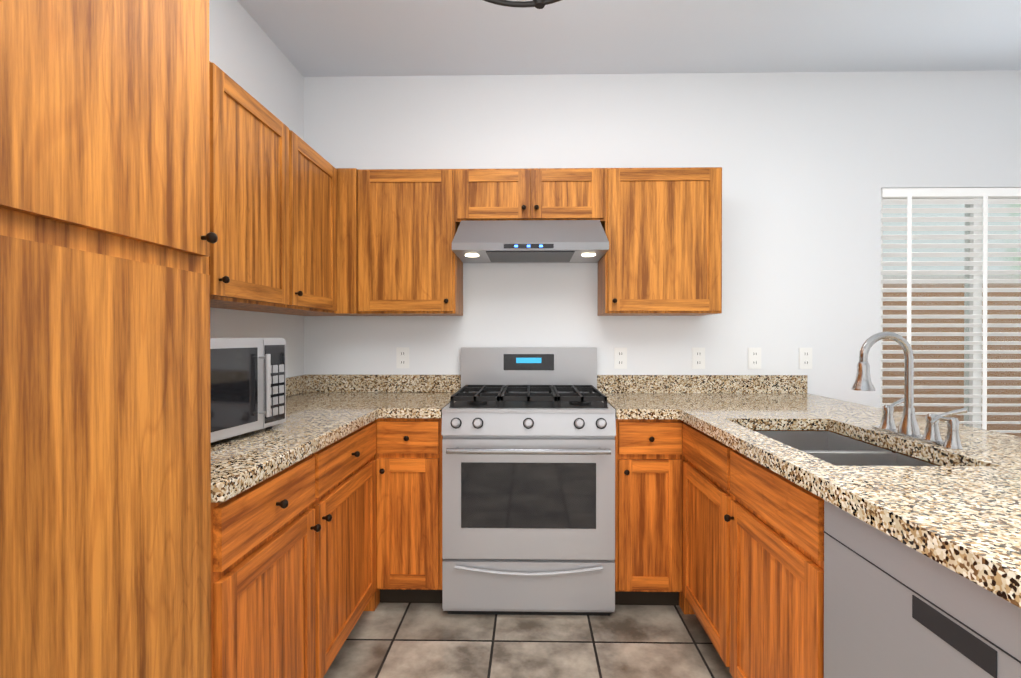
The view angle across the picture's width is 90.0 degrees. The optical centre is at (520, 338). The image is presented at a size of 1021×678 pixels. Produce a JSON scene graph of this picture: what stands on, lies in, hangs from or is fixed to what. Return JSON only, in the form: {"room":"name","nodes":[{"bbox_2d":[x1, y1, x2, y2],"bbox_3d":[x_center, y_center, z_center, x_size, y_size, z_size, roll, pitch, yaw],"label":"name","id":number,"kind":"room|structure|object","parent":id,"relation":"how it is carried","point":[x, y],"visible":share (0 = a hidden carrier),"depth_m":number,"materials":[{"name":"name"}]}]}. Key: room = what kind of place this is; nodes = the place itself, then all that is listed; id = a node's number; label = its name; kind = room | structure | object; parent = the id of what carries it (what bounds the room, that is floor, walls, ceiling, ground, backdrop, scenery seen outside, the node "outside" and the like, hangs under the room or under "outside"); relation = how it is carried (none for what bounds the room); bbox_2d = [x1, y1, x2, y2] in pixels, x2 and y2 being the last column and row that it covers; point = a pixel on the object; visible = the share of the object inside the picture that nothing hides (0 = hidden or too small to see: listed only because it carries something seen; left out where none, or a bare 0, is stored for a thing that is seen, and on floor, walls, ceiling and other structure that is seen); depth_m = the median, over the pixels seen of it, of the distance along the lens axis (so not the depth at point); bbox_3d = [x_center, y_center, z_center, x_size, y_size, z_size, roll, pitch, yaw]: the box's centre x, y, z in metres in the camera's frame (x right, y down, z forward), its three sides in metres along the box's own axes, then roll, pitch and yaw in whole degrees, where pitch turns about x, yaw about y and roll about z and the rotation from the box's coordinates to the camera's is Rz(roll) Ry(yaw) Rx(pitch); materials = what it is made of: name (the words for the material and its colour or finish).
{"room":"kitchen","nodes":[
{"label":"kitchen","id":0,"kind":"room"},
{"bbox_2d":[209,0,303,377],"bbox_3d":[-1.337,-0.129,0.533,0.100,2.720,4.800,0,0,1],"label":"wall","id":1,"kind":"structure","parent":0,"point":[248,56],"depth_m":2.44,"materials":[{"name":"white paint"}]},
{"bbox_2d":[202,61,233,304],"bbox_3d":[-1.110,-0.494,1.374,0.315,0.740,0.526,0,0,1],"label":"upper cabinet","id":2,"kind":"object","parent":1,"relation":"attached to","point":[219,265],"depth_m":1.61,"materials":[{"name":"brown wood"}]},
{"bbox_2d":[210,78,301,312],"bbox_3d":[-1.102,-0.496,1.827,0.315,0.740,0.660,0,0,1],"label":"upper cabinet","id":3,"kind":"object","parent":1,"relation":"attached to","point":[299,226],"depth_m":1.90,"materials":[{"name":"brown wood"}]},
{"bbox_2d":[277,140,341,315],"bbox_3d":[-1.093,-0.499,2.310,0.315,0.740,0.585,0,0,1],"label":"upper cabinet","id":4,"kind":"object","parent":1,"relation":"attached to","point":[321,181],"depth_m":2.41,"materials":[{"name":"brown wood"}]},
{"bbox_2d":[323,603,732,677],"bbox_3d":[1.138,1.281,0.496,5.050,0.100,5.000,0,0,1],"label":"floor","id":5,"kind":"structure","parent":0,"point":[409,640],"depth_m":2.04,"materials":[{"name":"tile"}]},
{"bbox_2d":[0,0,217,677],"bbox_3d":[-0.960,0.164,0.849,0.635,2.129,0.518,0,0,1],"label":"pantry cabinet","id":6,"kind":"object","parent":5,"relation":"on","point":[107,237],"visible":1,"depth_m":0.83,"materials":[{"name":"brown wood"}]},
{"bbox_2d":[211,455,310,677],"bbox_3d":[-0.960,0.791,1.409,0.615,0.868,0.588,0,0,1],"label":"base cabinet","id":7,"kind":"object","parent":5,"relation":"on","point":[261,535],"depth_m":1.31,"materials":[{"name":"brown wood"}]},
{"bbox_2d":[311,418,386,677],"bbox_3d":[-0.923,0.788,1.925,0.670,0.868,0.732,0,0,1],"label":"base cabinet","id":8,"kind":"object","parent":5,"relation":"on","point":[315,555],"depth_m":1.90,"materials":[{"name":"brown wood"}]},
{"bbox_2d":[387,418,442,602],"bbox_3d":[-0.498,0.785,2.555,0.305,0.868,0.728,0,0,1],"label":"base cabinet","id":9,"kind":"object","parent":5,"relation":"on","point":[414,445],"depth_m":2.27,"materials":[{"name":"brown wood"}]},
{"bbox_2d":[211,374,460,502],"bbox_3d":[-0.805,0.280,2.016,0.901,0.144,1.812,0,0,1],"label":"countertop","id":10,"kind":"structure","parent":9,"relation":"on","point":[323,411],"depth_m":2.11,"materials":[{"name":"stone"}]},
{"bbox_2d":[210,338,285,442],"bbox_3d":[-1.009,0.153,1.582,0.373,0.312,0.480,0,0,9],"label":"microwave","id":11,"kind":"object","parent":10,"relation":"on","point":[247,385],"visible":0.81,"depth_m":1.59,"materials":[{"name":"silver metal"}]},
{"bbox_2d":[441,347,615,615],"bbox_3d":[0.039,0.635,2.528,0.756,1.170,0.750,0,0,1],"label":"stove","id":12,"kind":"object","parent":5,"relation":"on","point":[528,480],"visible":1,"depth_m":2.22,"materials":[{"name":"silver metal"}]},
{"bbox_2d":[615,418,694,604],"bbox_3d":[0.577,0.785,2.536,0.305,0.868,0.728,0,0,1],"label":"base cabinet","id":13,"kind":"object","parent":5,"relation":"on","point":[647,451],"depth_m":2.25,"materials":[{"name":"brown wood"}]},
{"bbox_2d":[597,375,1020,607],"bbox_3d":[0.993,0.283,1.491,1.175,0.144,2.796,0,0,1],"label":"countertop","id":14,"kind":"structure","parent":13,"relation":"on","point":[958,511],"depth_m":1.31,"materials":[{"name":"stone"}]},
{"bbox_2d":[755,431,935,465],"bbox_3d":[0.983,0.454,1.615,0.392,0.193,0.712,0,0,1],"label":"sink","id":15,"kind":"object","parent":14,"relation":"in","point":[834,448],"visible":0.12,"depth_m":1.74,"materials":[{"name":"silver metal"}]},
{"bbox_2d":[851,331,966,448],"bbox_3d":[1.188,0.143,1.601,0.255,0.333,0.327,0,0,1],"label":"faucet","id":16,"kind":"object","parent":14,"relation":"on","point":[908,427],"visible":1,"depth_m":1.62,"materials":[{"name":"silver metal"}]},
{"bbox_2d":[671,470,823,677],"bbox_3d":[1.093,0.896,1.707,0.904,0.654,1.096,0,0,1],"label":"base cabinet","id":17,"kind":"object","parent":5,"relation":"on","point":[747,546],"depth_m":1.54,"materials":[{"name":"brown wood"}]},
{"bbox_2d":[823,500,1020,677],"bbox_3d":[0.989,0.795,0.855,0.620,0.865,0.599,0,0,1],"label":"dishwasher","id":18,"kind":"object","parent":5,"relation":"on","point":[894,608],"visible":0.69,"depth_m":0.92,"materials":[{"name":"silver metal"}]},
{"bbox_2d":[237,0,1020,76],"bbox_3d":[1.138,-1.539,0.481,5.050,0.100,5.000,0,0,1],"label":"ceiling","id":19,"kind":"structure","parent":0,"point":[324,38],"depth_m":2.53,"materials":[{"name":"white paint"}]},
{"bbox_2d":[483,0,561,8],"bbox_3d":[0.006,-1.440,1.802,0.633,0.152,0.645,0,0,1],"label":"chandelier","id":20,"kind":"object","parent":19,"relation":"hanging from","point":[539,4],"visible":1,"depth_m":2.09,"materials":[{"name":"black metal"}]},
{"bbox_2d":[304,70,1020,407],"bbox_3d":[1.182,-0.142,2.948,5.050,2.720,0.120,0,0,1],"label":"wall","id":21,"kind":"structure","parent":0,"point":[812,164],"depth_m":2.89,"materials":[{"name":"white paint"}]},
{"bbox_2d":[342,169,353,315],"bbox_3d":[-1.086,-0.501,2.728,0.315,0.740,0.391,0,0,1],"label":"upper cabinet","id":22,"kind":"object","parent":21,"relation":"attached to","point":[347,181],"depth_m":2.60,"materials":[{"name":"brown wood"}]},
{"bbox_2d":[396,347,408,367],"bbox_3d":[-0.674,0.108,2.917,0.072,0.120,0.008,0,0,1],"label":"electrical outlet","id":23,"kind":"object","parent":21,"relation":"attached to","point":[402,357],"visible":1,"depth_m":2.92,"materials":[{"name":"white plastic"}]},
{"bbox_2d":[354,168,462,315],"bbox_3d":[-0.584,-0.501,2.757,0.505,0.740,0.315,0,0,1],"label":"upper cabinet","id":24,"kind":"object","parent":21,"relation":"attached to","point":[406,220],"depth_m":2.61,"materials":[{"name":"brown wood"}]},
{"bbox_2d":[458,168,545,226],"bbox_3d":[-0.111,-0.736,2.747,0.442,0.270,0.315,0,0,1],"label":"upper cabinet","id":25,"kind":"object","parent":21,"relation":"attached to","point":[483,194],"depth_m":2.59,"materials":[{"name":"brown wood"}]},
{"bbox_2d":[452,220,608,262],"bbox_3d":[0.050,-0.511,2.677,0.757,0.170,0.450,0,0,1],"label":"range hood","id":26,"kind":"object","parent":21,"relation":"attached to","point":[546,241],"visible":1,"depth_m":2.51,"materials":[{"name":"silver metal"}]},
{"bbox_2d":[546,168,609,223],"bbox_3d":[0.212,-0.736,2.741,0.443,0.270,0.315,0,0,1],"label":"upper cabinet","id":27,"kind":"object","parent":21,"relation":"attached to","point":[571,193],"depth_m":2.58,"materials":[{"name":"brown wood"}]},
{"bbox_2d":[614,347,626,368],"bbox_3d":[0.566,0.108,2.895,0.072,0.120,0.008,0,0,1],"label":"electrical outlet","id":28,"kind":"object","parent":21,"relation":"attached to","point":[620,357],"visible":1,"depth_m":2.89,"materials":[{"name":"white plastic"}]},
{"bbox_2d":[598,167,721,315],"bbox_3d":[0.728,-0.501,2.733,0.590,0.740,0.315,0,0,1],"label":"upper cabinet","id":29,"kind":"object","parent":21,"relation":"attached to","point":[663,231],"depth_m":2.58,"materials":[{"name":"brown wood"}]},
{"bbox_2d":[692,348,704,368],"bbox_3d":[1.006,0.108,2.887,0.072,0.120,0.008,0,0,1],"label":"electrical outlet","id":30,"kind":"object","parent":21,"relation":"attached to","point":[698,358],"visible":1,"depth_m":2.88,"materials":[{"name":"white plastic"}]},
{"bbox_2d":[748,348,760,368],"bbox_3d":[1.321,0.108,2.881,0.072,0.120,0.008,0,0,1],"label":"electrical outlet","id":31,"kind":"object","parent":21,"relation":"attached to","point":[754,358],"visible":1,"depth_m":2.88,"materials":[{"name":"white plastic"}]},
{"bbox_2d":[799,348,811,368],"bbox_3d":[1.606,0.108,2.876,0.072,0.120,0.008,0,0,1],"label":"electrical outlet","id":32,"kind":"object","parent":21,"relation":"attached to","point":[805,358],"visible":1,"depth_m":2.87,"materials":[{"name":"white plastic"}]},
{"bbox_2d":[880,198,1020,435],"bbox_3d":[2.607,-0.017,2.920,1.156,1.666,0.107,0,0,1],"label":"window unit","id":33,"kind":"structure","parent":21,"relation":"in","point":[967,400],"depth_m":2.94,"materials":[{"name":"white plastic"}]},
{"bbox_2d":[880,188,1020,432],"bbox_3d":[2.606,-0.027,2.887,1.136,1.641,0.043,0,0,1],"label":"window blinds","id":34,"kind":"object","parent":33,"relation":"attached to","point":[909,194],"visible":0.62,"depth_m":2.88,"materials":[{"name":"white plastic"}]},
{"label":"outside","id":35,"kind":"structure","parent":0,"visible":0},
{"bbox_2d":[882,204,1020,436],"bbox_3d":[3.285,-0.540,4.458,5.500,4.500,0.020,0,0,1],"label":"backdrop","id":36,"kind":"structure","parent":35,"point":[956,347],"depth_m":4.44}
]}

